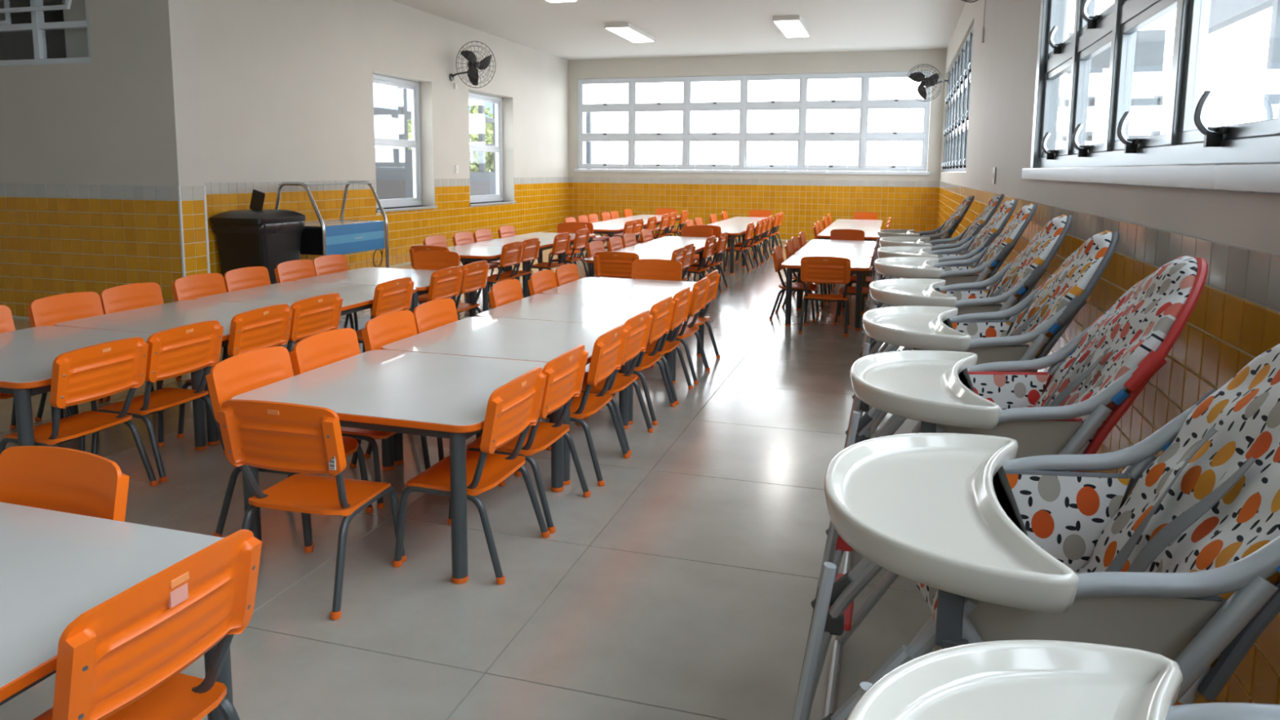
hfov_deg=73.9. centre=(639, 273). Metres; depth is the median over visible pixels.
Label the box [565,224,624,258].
table
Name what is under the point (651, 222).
chair
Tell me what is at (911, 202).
wall
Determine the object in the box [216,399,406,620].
chair
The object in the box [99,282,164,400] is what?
chair
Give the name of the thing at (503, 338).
table
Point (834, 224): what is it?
table
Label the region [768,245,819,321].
chair
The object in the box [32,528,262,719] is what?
chair
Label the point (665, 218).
chair
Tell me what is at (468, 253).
table
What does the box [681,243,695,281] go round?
chair
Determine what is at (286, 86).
wall
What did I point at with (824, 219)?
chair
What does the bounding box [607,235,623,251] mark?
chair
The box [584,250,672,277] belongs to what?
table
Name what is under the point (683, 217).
chair
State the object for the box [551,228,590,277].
chair
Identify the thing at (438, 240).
chair
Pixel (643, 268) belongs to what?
chair
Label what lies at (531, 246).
chair
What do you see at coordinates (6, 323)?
chair
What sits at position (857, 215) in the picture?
chair
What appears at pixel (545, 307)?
table
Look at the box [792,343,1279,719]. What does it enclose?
high chair
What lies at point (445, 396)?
table
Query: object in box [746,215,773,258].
chair
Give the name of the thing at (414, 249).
chair
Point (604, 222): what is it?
table
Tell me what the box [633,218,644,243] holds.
chair
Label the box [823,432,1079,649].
tray
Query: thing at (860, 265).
table
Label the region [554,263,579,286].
chair
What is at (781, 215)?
chair
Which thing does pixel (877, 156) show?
building
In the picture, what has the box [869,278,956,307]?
tray
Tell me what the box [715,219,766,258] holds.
table
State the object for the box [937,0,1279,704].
wall
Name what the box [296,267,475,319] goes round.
table
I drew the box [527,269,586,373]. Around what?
chair
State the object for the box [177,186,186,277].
trim
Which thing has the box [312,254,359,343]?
chair
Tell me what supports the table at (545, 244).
on the floor
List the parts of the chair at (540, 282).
backrest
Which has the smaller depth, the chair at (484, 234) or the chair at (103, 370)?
the chair at (103, 370)
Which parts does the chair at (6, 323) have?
seat, backrest, frame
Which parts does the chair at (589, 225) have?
backrest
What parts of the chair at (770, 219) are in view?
frame, frame, seat, backrest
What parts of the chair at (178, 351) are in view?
frame, post, seat, backrest, frame, post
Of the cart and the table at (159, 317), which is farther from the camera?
the cart
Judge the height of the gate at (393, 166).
3.620 m
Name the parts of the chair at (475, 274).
post, seat, backrest, post, frame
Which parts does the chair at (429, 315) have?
backrest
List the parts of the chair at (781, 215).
frame, backrest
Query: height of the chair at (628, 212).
0.630 m
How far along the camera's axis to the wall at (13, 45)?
9.73 m
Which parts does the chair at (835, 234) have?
backrest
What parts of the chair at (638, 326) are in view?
frame, seat, post, post, backrest, frame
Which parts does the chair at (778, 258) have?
backrest, post, frame, frame, seat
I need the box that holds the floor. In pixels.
[0,234,932,719]
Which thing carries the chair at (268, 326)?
on the floor
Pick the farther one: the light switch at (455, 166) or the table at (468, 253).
the light switch at (455, 166)
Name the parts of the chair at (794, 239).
backrest, frame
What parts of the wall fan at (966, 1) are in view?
fan pull cord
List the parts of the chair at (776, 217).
frame, backrest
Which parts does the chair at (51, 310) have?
backrest, frame, frame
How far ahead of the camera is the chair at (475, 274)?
6.17 m
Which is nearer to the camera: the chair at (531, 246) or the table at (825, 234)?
the chair at (531, 246)
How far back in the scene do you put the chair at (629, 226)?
11.22 m
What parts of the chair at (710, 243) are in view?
frame, post, seat, post, backrest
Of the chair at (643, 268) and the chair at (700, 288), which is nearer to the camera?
the chair at (700, 288)
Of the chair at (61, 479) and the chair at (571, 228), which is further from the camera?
the chair at (571, 228)
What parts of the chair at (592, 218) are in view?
backrest, seat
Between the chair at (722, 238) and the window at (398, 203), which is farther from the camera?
the window at (398, 203)
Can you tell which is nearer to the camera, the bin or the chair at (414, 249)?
the chair at (414, 249)
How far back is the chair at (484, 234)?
9.41 m
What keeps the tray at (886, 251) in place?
on the high chair at (993, 228)
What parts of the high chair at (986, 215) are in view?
leg, seat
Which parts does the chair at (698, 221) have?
backrest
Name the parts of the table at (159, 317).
leg, leg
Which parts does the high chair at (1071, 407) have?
leg, panel, leg, seat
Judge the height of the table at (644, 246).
0.520 m
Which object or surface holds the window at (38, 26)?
in the wall partition at (95, 156)
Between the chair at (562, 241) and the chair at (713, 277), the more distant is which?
the chair at (562, 241)
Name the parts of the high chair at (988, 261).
leg, leg, panel, seat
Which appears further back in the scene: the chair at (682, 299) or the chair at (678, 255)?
the chair at (678, 255)
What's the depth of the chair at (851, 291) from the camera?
7.24 m
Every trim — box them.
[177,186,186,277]
[203,185,210,273]
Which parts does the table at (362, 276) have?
leg, leg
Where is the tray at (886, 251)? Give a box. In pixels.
[877,246,937,258]
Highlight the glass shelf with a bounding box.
[278,182,372,185]
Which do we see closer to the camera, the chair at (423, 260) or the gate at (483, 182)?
the chair at (423, 260)
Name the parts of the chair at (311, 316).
post, backrest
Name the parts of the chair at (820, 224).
backrest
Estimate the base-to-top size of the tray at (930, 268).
0.148 m
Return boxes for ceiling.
[391,0,965,60]
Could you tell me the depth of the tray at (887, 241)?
5.39 m
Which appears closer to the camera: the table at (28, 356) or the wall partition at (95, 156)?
the table at (28, 356)
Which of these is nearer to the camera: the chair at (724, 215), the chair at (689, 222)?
the chair at (689, 222)
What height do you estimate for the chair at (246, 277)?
0.630 m
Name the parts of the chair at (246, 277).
backrest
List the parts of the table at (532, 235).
leg, leg, leg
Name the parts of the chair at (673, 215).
seat, backrest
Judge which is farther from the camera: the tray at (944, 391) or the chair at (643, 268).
the chair at (643, 268)
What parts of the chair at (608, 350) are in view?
frame, seat, post, frame, post, backrest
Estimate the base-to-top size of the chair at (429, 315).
0.630 m
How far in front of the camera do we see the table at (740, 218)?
13.97 m
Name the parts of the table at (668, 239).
leg, leg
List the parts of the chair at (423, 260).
seat, backrest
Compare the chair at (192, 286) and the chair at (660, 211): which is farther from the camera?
the chair at (660, 211)
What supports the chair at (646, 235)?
on the floor
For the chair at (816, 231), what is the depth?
11.00 m
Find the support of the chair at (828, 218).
on the floor
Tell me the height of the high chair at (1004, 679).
1.137 m
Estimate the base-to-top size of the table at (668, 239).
0.520 m
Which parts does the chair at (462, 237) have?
backrest, seat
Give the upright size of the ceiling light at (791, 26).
0.076 m
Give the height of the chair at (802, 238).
0.630 m
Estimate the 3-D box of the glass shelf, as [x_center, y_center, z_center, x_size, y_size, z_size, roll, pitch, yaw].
[-3.390,-0.978,9.233,0.340,0.012,1.140,3,7,16]
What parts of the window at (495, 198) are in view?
sash, sash, sill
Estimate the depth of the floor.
2.80 m
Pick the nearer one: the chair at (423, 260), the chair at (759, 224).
the chair at (423, 260)
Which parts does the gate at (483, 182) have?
post, rail, post, rail, solid panel, post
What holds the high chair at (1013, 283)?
on the floor
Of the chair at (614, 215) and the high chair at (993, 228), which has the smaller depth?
the high chair at (993, 228)
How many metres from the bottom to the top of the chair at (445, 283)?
0.630 m
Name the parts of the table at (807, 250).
leg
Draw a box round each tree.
[407,99,493,172]
[469,124,493,172]
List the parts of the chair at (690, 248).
post, backrest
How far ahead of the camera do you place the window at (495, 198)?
14.44 m
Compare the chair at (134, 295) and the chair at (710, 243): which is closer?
the chair at (134, 295)
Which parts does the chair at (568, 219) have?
backrest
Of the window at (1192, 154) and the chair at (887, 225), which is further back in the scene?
the chair at (887, 225)
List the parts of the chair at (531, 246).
frame, seat, post, post, backrest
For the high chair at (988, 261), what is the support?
on the floor
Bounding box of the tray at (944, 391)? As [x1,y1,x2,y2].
[850,350,1000,432]
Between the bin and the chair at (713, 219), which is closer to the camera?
the bin
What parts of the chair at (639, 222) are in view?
backrest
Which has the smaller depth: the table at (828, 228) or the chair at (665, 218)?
the table at (828, 228)
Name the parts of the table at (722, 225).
leg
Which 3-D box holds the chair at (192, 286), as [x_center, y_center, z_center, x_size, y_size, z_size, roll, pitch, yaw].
[-2.580,0.325,5.268,0.402,0.630,0.388,3,7,16]
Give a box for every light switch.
[454,164,458,173]
[992,167,996,183]
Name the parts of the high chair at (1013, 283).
leg, panel, seat, leg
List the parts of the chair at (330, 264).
backrest, frame, frame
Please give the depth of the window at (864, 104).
15.97 m
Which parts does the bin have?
lid, lid handle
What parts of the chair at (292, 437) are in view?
post, frame, backrest, seat, post, frame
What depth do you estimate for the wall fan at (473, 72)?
12.45 m
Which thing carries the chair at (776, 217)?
on the floor
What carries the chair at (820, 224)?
on the floor
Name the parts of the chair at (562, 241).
frame, seat, post, backrest, post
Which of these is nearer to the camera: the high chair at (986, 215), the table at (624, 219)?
the high chair at (986, 215)
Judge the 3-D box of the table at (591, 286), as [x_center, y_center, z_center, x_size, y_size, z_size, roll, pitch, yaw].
[-0.068,0.349,5.690,0.940,0.520,0.881,3,7,16]
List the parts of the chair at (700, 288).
frame, frame, post, seat, post, backrest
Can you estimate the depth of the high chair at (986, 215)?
5.17 m
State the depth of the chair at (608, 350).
3.60 m
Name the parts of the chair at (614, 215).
backrest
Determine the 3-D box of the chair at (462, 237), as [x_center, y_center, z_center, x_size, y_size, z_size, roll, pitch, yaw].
[-1.706,-0.120,8.955,0.402,0.630,0.388,3,7,17]
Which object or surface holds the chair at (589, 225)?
on the floor
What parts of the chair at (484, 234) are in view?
backrest, frame, frame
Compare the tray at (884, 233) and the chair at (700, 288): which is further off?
the tray at (884, 233)
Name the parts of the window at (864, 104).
sash, sash, sash, sash, sash, sash, sash, sash, sash, sill, sash, sash, sash, sash, sash, sash, sash, sash, sash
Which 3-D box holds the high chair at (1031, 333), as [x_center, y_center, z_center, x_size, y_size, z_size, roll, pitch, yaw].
[1.008,0.422,2.628,0.748,1.137,0.542,3,7,16]
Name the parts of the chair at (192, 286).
backrest, frame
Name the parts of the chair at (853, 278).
seat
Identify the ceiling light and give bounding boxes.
[546,0,577,2]
[604,22,654,42]
[773,14,809,37]
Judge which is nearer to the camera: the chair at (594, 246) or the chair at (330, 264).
the chair at (330, 264)
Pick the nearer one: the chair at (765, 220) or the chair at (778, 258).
the chair at (778, 258)
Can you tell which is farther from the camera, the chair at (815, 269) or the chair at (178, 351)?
the chair at (815, 269)
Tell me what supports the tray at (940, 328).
on the high chair at (1031, 333)
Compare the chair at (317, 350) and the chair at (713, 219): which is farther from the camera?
the chair at (713, 219)
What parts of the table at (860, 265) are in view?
leg, leg, leg, leg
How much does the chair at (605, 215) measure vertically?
0.630 m
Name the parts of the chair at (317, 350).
backrest, frame, seat, frame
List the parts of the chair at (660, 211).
seat, backrest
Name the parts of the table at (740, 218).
leg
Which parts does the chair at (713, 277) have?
seat, post, frame, backrest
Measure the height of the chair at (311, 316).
0.630 m
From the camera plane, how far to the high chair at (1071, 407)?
1.78 m
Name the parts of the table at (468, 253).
leg, leg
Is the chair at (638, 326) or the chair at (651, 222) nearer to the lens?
the chair at (638, 326)
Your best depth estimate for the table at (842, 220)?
13.33 m
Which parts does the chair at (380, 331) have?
backrest, frame, frame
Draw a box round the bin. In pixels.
[209,189,305,284]
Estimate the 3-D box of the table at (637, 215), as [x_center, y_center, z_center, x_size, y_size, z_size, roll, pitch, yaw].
[0.266,-0.706,14.318,0.800,0.520,0.946,3,7,17]
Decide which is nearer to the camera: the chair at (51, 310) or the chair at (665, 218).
the chair at (51, 310)
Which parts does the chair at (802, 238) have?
backrest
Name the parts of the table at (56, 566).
leg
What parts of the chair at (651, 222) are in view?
backrest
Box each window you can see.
[0,0,91,66]
[373,73,437,213]
[468,91,515,206]
[573,71,931,174]
[941,24,973,171]
[1021,0,1279,194]
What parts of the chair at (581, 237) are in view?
frame, seat, post, post, backrest, frame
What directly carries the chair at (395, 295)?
on the floor
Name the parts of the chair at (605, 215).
backrest, seat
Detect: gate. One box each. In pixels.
[373,87,413,199]
[468,101,495,195]
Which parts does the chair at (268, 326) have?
frame, backrest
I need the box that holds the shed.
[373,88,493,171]
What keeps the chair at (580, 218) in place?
on the floor
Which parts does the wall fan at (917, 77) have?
blade, blade, blade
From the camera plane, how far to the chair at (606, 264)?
7.01 m
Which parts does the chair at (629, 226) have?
backrest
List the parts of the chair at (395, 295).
seat, frame, backrest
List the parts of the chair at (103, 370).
frame, post, seat, backrest, frame, post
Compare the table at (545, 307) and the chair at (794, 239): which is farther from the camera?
the chair at (794, 239)
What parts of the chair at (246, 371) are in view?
backrest, frame, seat, frame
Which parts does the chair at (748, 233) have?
frame, seat, frame, backrest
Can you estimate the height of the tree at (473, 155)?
2.690 m
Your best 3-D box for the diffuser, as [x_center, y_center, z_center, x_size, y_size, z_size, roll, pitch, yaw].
[-0.144,-3.697,13.189,0.330,0.006,1.410,3,7,16]
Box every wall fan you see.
[448,40,495,88]
[905,63,949,101]
[961,0,986,43]
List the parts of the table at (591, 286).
leg, leg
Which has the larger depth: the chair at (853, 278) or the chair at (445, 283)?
the chair at (853, 278)
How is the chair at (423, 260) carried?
on the floor
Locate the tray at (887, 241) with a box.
[879,236,931,247]
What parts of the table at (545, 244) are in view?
leg, leg, leg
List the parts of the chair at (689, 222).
backrest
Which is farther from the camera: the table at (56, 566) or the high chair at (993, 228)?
the high chair at (993, 228)
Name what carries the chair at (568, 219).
on the floor
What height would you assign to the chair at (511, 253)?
0.630 m
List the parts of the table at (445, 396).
leg, leg, leg, leg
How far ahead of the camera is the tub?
8.75 m
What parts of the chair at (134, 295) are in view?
backrest, frame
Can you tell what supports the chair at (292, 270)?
on the floor
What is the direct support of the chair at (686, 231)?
on the floor
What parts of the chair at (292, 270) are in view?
backrest, frame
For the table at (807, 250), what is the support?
on the floor
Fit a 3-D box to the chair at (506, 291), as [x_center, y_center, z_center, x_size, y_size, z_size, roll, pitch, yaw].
[-0.647,0.362,5.096,0.402,0.630,0.388,2,7,16]
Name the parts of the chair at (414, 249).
backrest, frame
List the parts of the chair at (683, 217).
seat, backrest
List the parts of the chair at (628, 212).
backrest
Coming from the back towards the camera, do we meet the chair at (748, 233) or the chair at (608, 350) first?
the chair at (748, 233)
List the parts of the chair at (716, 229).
backrest, frame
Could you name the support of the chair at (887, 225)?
on the floor
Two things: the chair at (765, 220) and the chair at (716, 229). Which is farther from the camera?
the chair at (765, 220)
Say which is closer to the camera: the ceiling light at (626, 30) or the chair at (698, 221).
the chair at (698, 221)
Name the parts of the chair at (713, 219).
backrest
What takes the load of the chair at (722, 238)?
on the floor
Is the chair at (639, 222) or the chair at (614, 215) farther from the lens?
the chair at (614, 215)
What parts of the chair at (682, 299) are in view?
frame, seat, post, post, backrest, frame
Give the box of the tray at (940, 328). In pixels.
[862,306,970,351]
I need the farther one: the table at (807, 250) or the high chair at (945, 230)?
the table at (807, 250)
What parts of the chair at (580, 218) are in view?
backrest, seat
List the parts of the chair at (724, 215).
backrest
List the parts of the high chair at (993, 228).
leg, panel, seat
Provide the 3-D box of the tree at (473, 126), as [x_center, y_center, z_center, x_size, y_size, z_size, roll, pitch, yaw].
[-5.525,-3.484,24.885,3.084,3.776,3.080,3,7,16]
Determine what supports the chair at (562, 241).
on the floor
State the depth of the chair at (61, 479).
2.01 m
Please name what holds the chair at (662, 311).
on the floor
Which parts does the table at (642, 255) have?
leg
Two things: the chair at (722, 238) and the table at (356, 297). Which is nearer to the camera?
the table at (356, 297)
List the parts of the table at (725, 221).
leg, leg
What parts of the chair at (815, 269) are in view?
frame, post, seat, backrest, post, frame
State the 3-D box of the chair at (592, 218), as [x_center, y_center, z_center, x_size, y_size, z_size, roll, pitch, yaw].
[-0.552,-0.578,12.767,0.402,0.630,0.388,3,7,17]
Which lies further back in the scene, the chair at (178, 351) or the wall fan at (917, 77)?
the wall fan at (917, 77)
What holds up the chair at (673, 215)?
on the floor
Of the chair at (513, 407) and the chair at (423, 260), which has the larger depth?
the chair at (423, 260)
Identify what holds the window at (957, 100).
in the wall at (1234, 319)
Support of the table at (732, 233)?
on the floor
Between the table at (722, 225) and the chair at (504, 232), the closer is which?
the chair at (504, 232)
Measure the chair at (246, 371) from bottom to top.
0.630 m
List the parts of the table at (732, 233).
leg, leg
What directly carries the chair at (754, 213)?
on the floor
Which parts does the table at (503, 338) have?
leg, leg, leg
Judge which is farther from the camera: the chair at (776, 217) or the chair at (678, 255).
the chair at (776, 217)
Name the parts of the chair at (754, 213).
backrest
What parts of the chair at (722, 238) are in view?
frame, seat, frame, post, post, backrest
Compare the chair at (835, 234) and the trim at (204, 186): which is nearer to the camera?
the trim at (204, 186)
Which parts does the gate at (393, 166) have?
rail, solid panel, post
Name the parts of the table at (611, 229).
leg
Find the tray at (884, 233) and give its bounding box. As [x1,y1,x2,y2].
[877,229,919,238]
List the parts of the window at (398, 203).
sash, sash, sill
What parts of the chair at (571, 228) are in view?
seat, backrest, frame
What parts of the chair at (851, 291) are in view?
frame, seat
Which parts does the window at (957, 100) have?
sash, sash, sash, sash, sash, sash, sash, sash, sash, sash, sash, sash, sash, sash, sash, sash, sash, sash, sash, sash, sash, sash, sash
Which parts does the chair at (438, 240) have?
backrest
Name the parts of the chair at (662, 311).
frame, post, seat, post, backrest, frame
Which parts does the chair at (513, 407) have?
frame, seat, post, frame, backrest, post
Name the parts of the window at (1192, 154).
handle, pane, handle, pane, sash, sash, handle, handle, sash, sash, handle, sill, sash, handle, sash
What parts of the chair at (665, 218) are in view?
seat, backrest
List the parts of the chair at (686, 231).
seat, backrest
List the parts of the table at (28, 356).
leg, leg, leg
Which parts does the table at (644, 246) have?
leg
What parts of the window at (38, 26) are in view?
sash, sash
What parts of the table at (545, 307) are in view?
leg, leg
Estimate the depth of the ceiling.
12.50 m
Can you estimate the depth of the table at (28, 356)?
3.62 m
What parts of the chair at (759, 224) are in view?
frame, seat, frame, backrest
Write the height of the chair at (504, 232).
0.630 m
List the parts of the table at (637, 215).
leg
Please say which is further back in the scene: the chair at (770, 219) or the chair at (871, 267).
the chair at (770, 219)
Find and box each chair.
[0,305,70,428]
[0,337,158,486]
[0,445,129,521]
[26,291,154,421]
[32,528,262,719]
[90,320,226,482]
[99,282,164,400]
[171,273,228,381]
[177,303,293,438]
[205,346,373,552]
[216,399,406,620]
[222,266,275,357]
[274,259,354,329]
[286,293,342,365]
[289,328,430,509]
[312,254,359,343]
[355,277,414,352]
[361,310,480,462]
[392,366,550,584]
[408,244,469,311]
[413,250,460,315]
[413,297,483,435]
[422,235,476,302]
[427,266,463,301]
[452,231,499,271]
[454,260,489,319]
[466,344,591,533]
[472,228,519,279]
[488,238,540,303]
[488,241,523,305]
[488,279,523,309]
[497,225,539,272]
[515,323,629,486]
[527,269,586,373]
[531,232,570,271]
[548,222,586,266]
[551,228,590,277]
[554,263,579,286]
[563,217,587,257]
[565,222,593,264]
[576,215,608,257]
[577,309,653,455]
[585,295,675,425]
[586,240,625,278]
[587,213,609,240]
[593,251,639,278]
[600,212,622,251]
[604,220,635,248]
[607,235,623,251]
[609,210,638,244]
[611,286,693,404]
[622,208,645,230]
[622,233,636,248]
[631,258,682,280]
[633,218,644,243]
[636,216,657,242]
[636,276,710,384]
[640,229,653,243]
[653,212,676,239]
[653,213,670,239]
[654,208,677,239]
[662,210,688,236]
[671,247,686,268]
[680,226,712,272]
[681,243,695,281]
[681,269,720,368]
[684,219,716,268]
[684,235,716,294]
[686,231,728,292]
[689,225,725,275]
[693,217,725,262]
[709,213,737,244]
[720,211,742,245]
[720,222,754,271]
[734,219,763,266]
[736,217,768,262]
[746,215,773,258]
[748,209,772,248]
[751,213,779,253]
[760,212,783,249]
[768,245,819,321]
[782,240,826,309]
[791,236,831,302]
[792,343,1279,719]
[798,231,835,292]
[798,256,850,336]
[813,222,821,239]
[817,220,822,238]
[822,216,827,229]
[822,255,1208,718]
[826,213,831,226]
[826,229,864,285]
[834,286,869,324]
[841,230,1119,573]
[841,275,872,310]
[846,640,1279,719]
[848,266,882,296]
[852,214,1072,439]
[853,212,877,219]
[862,203,1037,436]
[866,195,974,306]
[869,199,1017,406]
[873,224,888,254]
[874,194,1004,352]
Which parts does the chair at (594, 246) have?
backrest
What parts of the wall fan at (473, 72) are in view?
wall plate, blade, blade, blade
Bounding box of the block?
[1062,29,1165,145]
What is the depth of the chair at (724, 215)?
13.96 m
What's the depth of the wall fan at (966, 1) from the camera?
8.04 m
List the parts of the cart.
arched frame, panel, arched frame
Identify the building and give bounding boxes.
[582,120,926,172]
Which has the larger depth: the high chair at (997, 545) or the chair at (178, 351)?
the chair at (178, 351)
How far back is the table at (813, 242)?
9.23 m
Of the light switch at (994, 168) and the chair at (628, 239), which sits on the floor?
the chair at (628, 239)
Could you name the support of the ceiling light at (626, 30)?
attached to the ceiling
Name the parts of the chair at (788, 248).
backrest, frame, frame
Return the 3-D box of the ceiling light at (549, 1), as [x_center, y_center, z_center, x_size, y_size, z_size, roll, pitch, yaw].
[-1.160,-3.335,9.885,0.370,0.076,1.500,3,7,16]
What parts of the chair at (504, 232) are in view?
backrest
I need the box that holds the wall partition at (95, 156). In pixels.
[0,0,208,319]
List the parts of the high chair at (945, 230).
leg, seat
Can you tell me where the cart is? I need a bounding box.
[274,180,389,267]
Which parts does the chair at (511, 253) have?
post, frame, seat, backrest, post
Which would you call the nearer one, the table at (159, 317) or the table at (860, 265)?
the table at (159, 317)
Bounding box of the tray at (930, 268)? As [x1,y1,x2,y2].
[874,257,942,279]
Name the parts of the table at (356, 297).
leg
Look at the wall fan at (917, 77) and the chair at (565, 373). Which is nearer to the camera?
the chair at (565, 373)
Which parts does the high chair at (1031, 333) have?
panel, leg, leg, seat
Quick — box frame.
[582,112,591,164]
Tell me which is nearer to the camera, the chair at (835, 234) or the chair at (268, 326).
the chair at (268, 326)
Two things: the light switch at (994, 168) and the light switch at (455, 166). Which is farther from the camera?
the light switch at (455, 166)
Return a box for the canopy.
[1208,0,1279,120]
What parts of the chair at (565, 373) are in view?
frame, seat, post, frame, post, backrest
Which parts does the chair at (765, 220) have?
frame, seat, frame, backrest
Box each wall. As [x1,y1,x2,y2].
[0,0,66,60]
[62,0,568,275]
[568,48,946,240]
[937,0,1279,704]
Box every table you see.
[0,325,207,450]
[0,502,233,719]
[54,299,291,445]
[195,280,417,343]
[231,349,564,583]
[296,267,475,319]
[381,316,628,484]
[418,244,527,311]
[464,238,563,297]
[476,293,672,424]
[504,232,595,274]
[542,276,704,383]
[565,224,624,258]
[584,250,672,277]
[591,220,647,241]
[608,217,668,235]
[617,242,705,280]
[627,214,682,236]
[645,235,720,282]
[705,222,756,265]
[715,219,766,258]
[720,227,746,274]
[726,216,774,253]
[781,254,871,330]
[794,245,874,311]
[804,239,876,287]
[817,230,878,276]
[823,226,880,249]
[829,222,881,227]
[834,218,882,224]
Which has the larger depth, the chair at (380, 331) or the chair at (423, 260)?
the chair at (423, 260)
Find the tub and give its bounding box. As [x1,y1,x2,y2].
[300,222,334,255]

